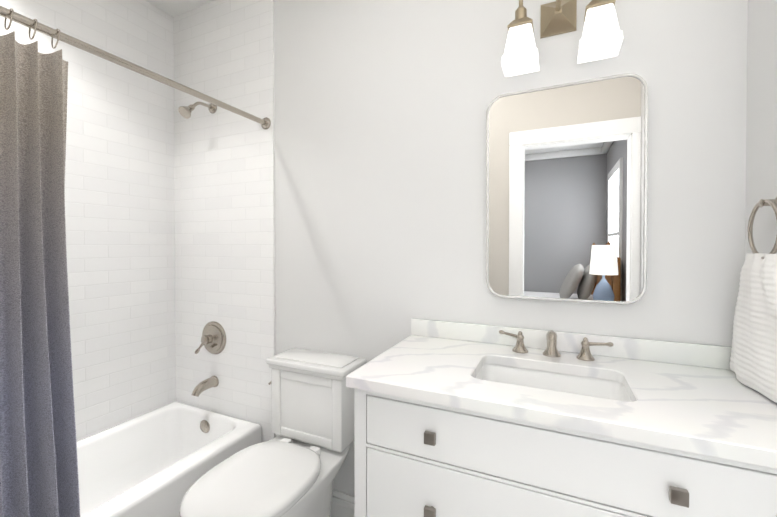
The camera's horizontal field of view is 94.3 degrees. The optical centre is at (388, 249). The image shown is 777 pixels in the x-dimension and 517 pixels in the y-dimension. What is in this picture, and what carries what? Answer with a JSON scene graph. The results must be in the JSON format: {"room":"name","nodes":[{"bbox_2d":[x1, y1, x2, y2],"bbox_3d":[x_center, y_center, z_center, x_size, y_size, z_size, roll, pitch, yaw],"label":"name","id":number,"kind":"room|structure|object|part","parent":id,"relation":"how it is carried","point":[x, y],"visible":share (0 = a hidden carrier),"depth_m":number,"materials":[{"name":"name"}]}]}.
{"room":"bathroom","nodes":[
{"label":"bathroom","id":0,"kind":"room"},
{"bbox_2d":[146,0,214,16],"bbox_3d":[-0.426,-1.391,0.911,2.792,0.050,1.740,0,1,25],"label":"ceiling","id":1,"kind":"structure","parent":0,"point":[173,8],"depth_m":2.03,"materials":[{"name":"white paint"}]},
{"bbox_2d":[274,0,747,495],"bbox_3d":[-0.083,-0.040,1.672,2.792,2.670,0.100,0,1,25],"label":"wall","id":2,"kind":"structure","parent":0,"point":[381,106],"depth_m":1.47,"materials":[{"name":"white paint"}]},
{"bbox_2d":[173,0,275,441],"bbox_3d":[-0.928,-0.043,1.999,0.759,2.670,0.012,0,1,25],"label":"wall tile","id":3,"kind":"structure","parent":2,"relation":"attached to","point":[224,171],"depth_m":1.97,"materials":[{"name":"white tile"}]},
{"bbox_2d":[0,6,270,129],"bbox_3d":[-0.940,-0.639,1.161,0.060,0.060,1.507,0,1,25],"label":"shower rail","id":4,"kind":"object","parent":3,"relation":"attached to","point":[265,122],"visible":1,"depth_m":1.22,"materials":[{"name":"silver metal"}]},
{"bbox_2d":[0,8,79,516],"bbox_3d":[-1.074,0.296,0.790,0.154,1.898,0.676,0,1,25],"label":"curtain","id":5,"kind":"object","parent":4,"relation":"hanging from","point":[39,477],"visible":0.96,"depth_m":1.01,"materials":[{"name":"grey fabric"}]},
{"bbox_2d":[178,102,216,118],"bbox_3d":[-1.012,-0.749,1.914,0.072,0.137,0.197,0,1,25],"label":"shower head","id":6,"kind":"object","parent":3,"relation":"attached to","point":[185,111],"visible":0.98,"depth_m":1.87},
{"bbox_2d":[192,376,218,396],"bbox_3d":[-1.004,0.744,1.959,0.064,0.077,0.139,0,1,25],"label":"spout","id":7,"kind":"object","parent":3,"relation":"attached to","point":[205,384],"visible":1,"depth_m":1.95,"materials":[{"name":"silver metal"}]},
{"bbox_2d":[195,321,225,353],"bbox_3d":[-0.995,0.492,1.976,0.184,0.184,0.095,0,1,25],"label":"valve","id":8,"kind":"object","parent":3,"relation":"attached to","point":[213,339],"visible":1,"depth_m":1.98,"materials":[{"name":"silver metal"}]},
{"bbox_2d":[330,489,354,516],"bbox_3d":[0.242,1.218,1.470,1.821,0.160,0.020,0,1,25],"label":"baseboard","id":9,"kind":"structure","parent":2,"relation":"attached to","point":[342,504],"depth_m":1.68,"materials":[{"name":"white paint"}]},
{"bbox_2d":[501,0,622,76],"bbox_3d":[0.575,-0.767,1.220,0.354,0.261,0.154,0,1,25],"label":"sconce","id":10,"kind":"object","parent":2,"relation":"attached to","point":[602,36],"visible":1,"depth_m":1.21,"materials":[{"name":"white glass"}]},
{"bbox_3d":[0.460,-0.699,1.254,0.118,0.124,0.118,0,1,25],"label":"lamp shade","id":11,"kind":"part","parent":10,"relation":"part of","materials":[{"name":"white glass"}]},
{"bbox_3d":[0.674,-0.698,1.155,0.118,0.124,0.118,0,1,25],"label":"lamp shade","id":12,"kind":"part","parent":10,"relation":"part of","materials":[{"name":"white glass"}]},
{"bbox_2d":[486,73,647,304],"bbox_3d":[0.608,-0.200,1.278,0.508,0.760,0.031,0,1,25],"label":"mirror","id":13,"kind":"object","parent":2,"relation":"attached to","point":[566,187],"visible":0.98,"depth_m":1.26,"materials":[{"name":"white mirror"}]},
{"bbox_2d":[411,318,731,369],"bbox_3d":[0.582,0.325,1.300,1.065,0.068,0.020,0,1,25],"label":"backsplash","id":14,"kind":"structure","parent":2,"relation":"attached to","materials":[{"name":"white stone"}]},
{"bbox_2d":[745,0,776,256],"bbox_3d":[0.776,-0.024,0.319,0.100,2.670,1.640,0,1,25],"label":"wall","id":15,"kind":"structure","parent":0,"point":[761,152],"depth_m":1.00,"materials":[{"name":"white paint"}]},
{"bbox_2d":[730,197,776,402],"bbox_3d":[0.956,0.107,0.913,0.068,0.504,0.357,0,1,25],"label":"towel ring","id":16,"kind":"object","parent":15,"relation":"attached to","point":[753,361],"visible":1,"depth_m":0.91,"materials":[{"name":"white fabric"}]},
{"bbox_3d":[-0.426,1.329,0.942,2.792,0.050,1.740,0,1,25],"label":"floor","id":17,"kind":"structure","parent":0,"visible":0},
{"bbox_2d":[77,401,261,516],"bbox_3d":[-1.279,1.104,1.338,0.681,0.390,1.503,0,1,25],"label":"bathtub","id":18,"kind":"object","parent":17,"relation":"on","point":[160,461],"visible":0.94,"depth_m":1.77,"materials":[{"name":"white ceramic"}]},
{"bbox_2d":[179,348,365,516],"bbox_3d":[-0.433,0.891,1.392,0.410,0.814,0.712,0,1,25],"label":"toilet","id":19,"kind":"object","parent":17,"relation":"on","point":[292,468],"visible":1,"depth_m":1.45,"materials":[{"name":"white ceramic"}]},
{"bbox_3d":[-0.475,0.830,1.300,0.384,0.047,0.511,0,1,25],"label":"lid","id":20,"kind":"part","parent":19,"relation":"part of","materials":[{"name":"white ceramic"}]},
{"bbox_3d":[-0.480,0.845,1.289,0.376,0.016,0.475,0,1,25],"label":"seat","id":21,"kind":"part","parent":19,"relation":"part of","materials":[{"name":"white ceramic"}]},
{"bbox_3d":[-0.326,0.691,1.622,0.372,0.320,0.165,0,1,25],"label":"tank","id":22,"kind":"part","parent":19,"relation":"part of","materials":[{"name":"white ceramic"}]},
{"bbox_3d":[-0.325,0.506,1.621,0.410,0.048,0.198,0,1,25],"label":"tank lid","id":23,"kind":"part","parent":19,"relation":"part of","materials":[{"name":"white ceramic"}]},
{"bbox_2d":[346,318,776,516],"bbox_3d":[0.472,0.788,1.066,1.065,1.029,0.547,0,1,25],"label":"bathroom vanity","id":24,"kind":"object","parent":17,"relation":"on","point":[456,419],"visible":1,"depth_m":0.91,"materials":[{"name":"white paint"}]},
{"bbox_3d":[0.347,0.689,0.838,0.550,0.030,0.030,0,1,25],"label":"knob","id":25,"kind":"part","parent":24,"relation":"part of","materials":[{"name":"silver metal"}]},
{"bbox_3d":[0.380,0.689,0.849,0.966,0.229,0.020,0,1,25],"label":"drawer","id":26,"kind":"part","parent":24,"relation":"part of","materials":[{"name":"white paint"}]},
{"bbox_2d":[476,364,631,401],"bbox_3d":[0.464,0.472,1.054,0.456,0.154,0.297,0,1,25],"label":"sink","id":27,"kind":"object","parent":24,"relation":"in","point":[548,378],"depth_m":1.15,"materials":[{"name":"white ceramic"}]},
{"bbox_2d":[499,330,613,360],"bbox_3d":[0.544,0.316,1.198,0.358,0.088,0.143,0,1,25],"label":"faucet","id":28,"kind":"object","parent":24,"relation":"on","point":[519,352],"depth_m":1.21,"materials":[{"name":"silver metal"}]},
{"bbox_3d":[0.347,0.491,0.836,0.550,0.030,0.030,0,1,25],"label":"knob","id":29,"kind":"part","parent":24,"relation":"part of","materials":[{"name":"silver metal"}]},
{"bbox_3d":[0.380,0.491,0.847,0.966,0.137,0.020,0,1,25],"label":"drawer","id":30,"kind":"part","parent":24,"relation":"part of","materials":[{"name":"white paint"}]},
{"bbox_3d":[-1.670,-0.037,1.444,0.100,2.670,1.640,0,1,25],"label":"wall","id":31,"kind":"structure","parent":0,"visible":0},
{"bbox_2d":[0,0,175,440],"bbox_3d":[-1.594,-0.037,1.475,0.012,2.670,1.520,0,1,25],"label":"wall tile","id":32,"kind":"structure","parent":31,"relation":"attached to","point":[120,204],"depth_m":1.87,"materials":[{"name":"white tile"}]}
]}

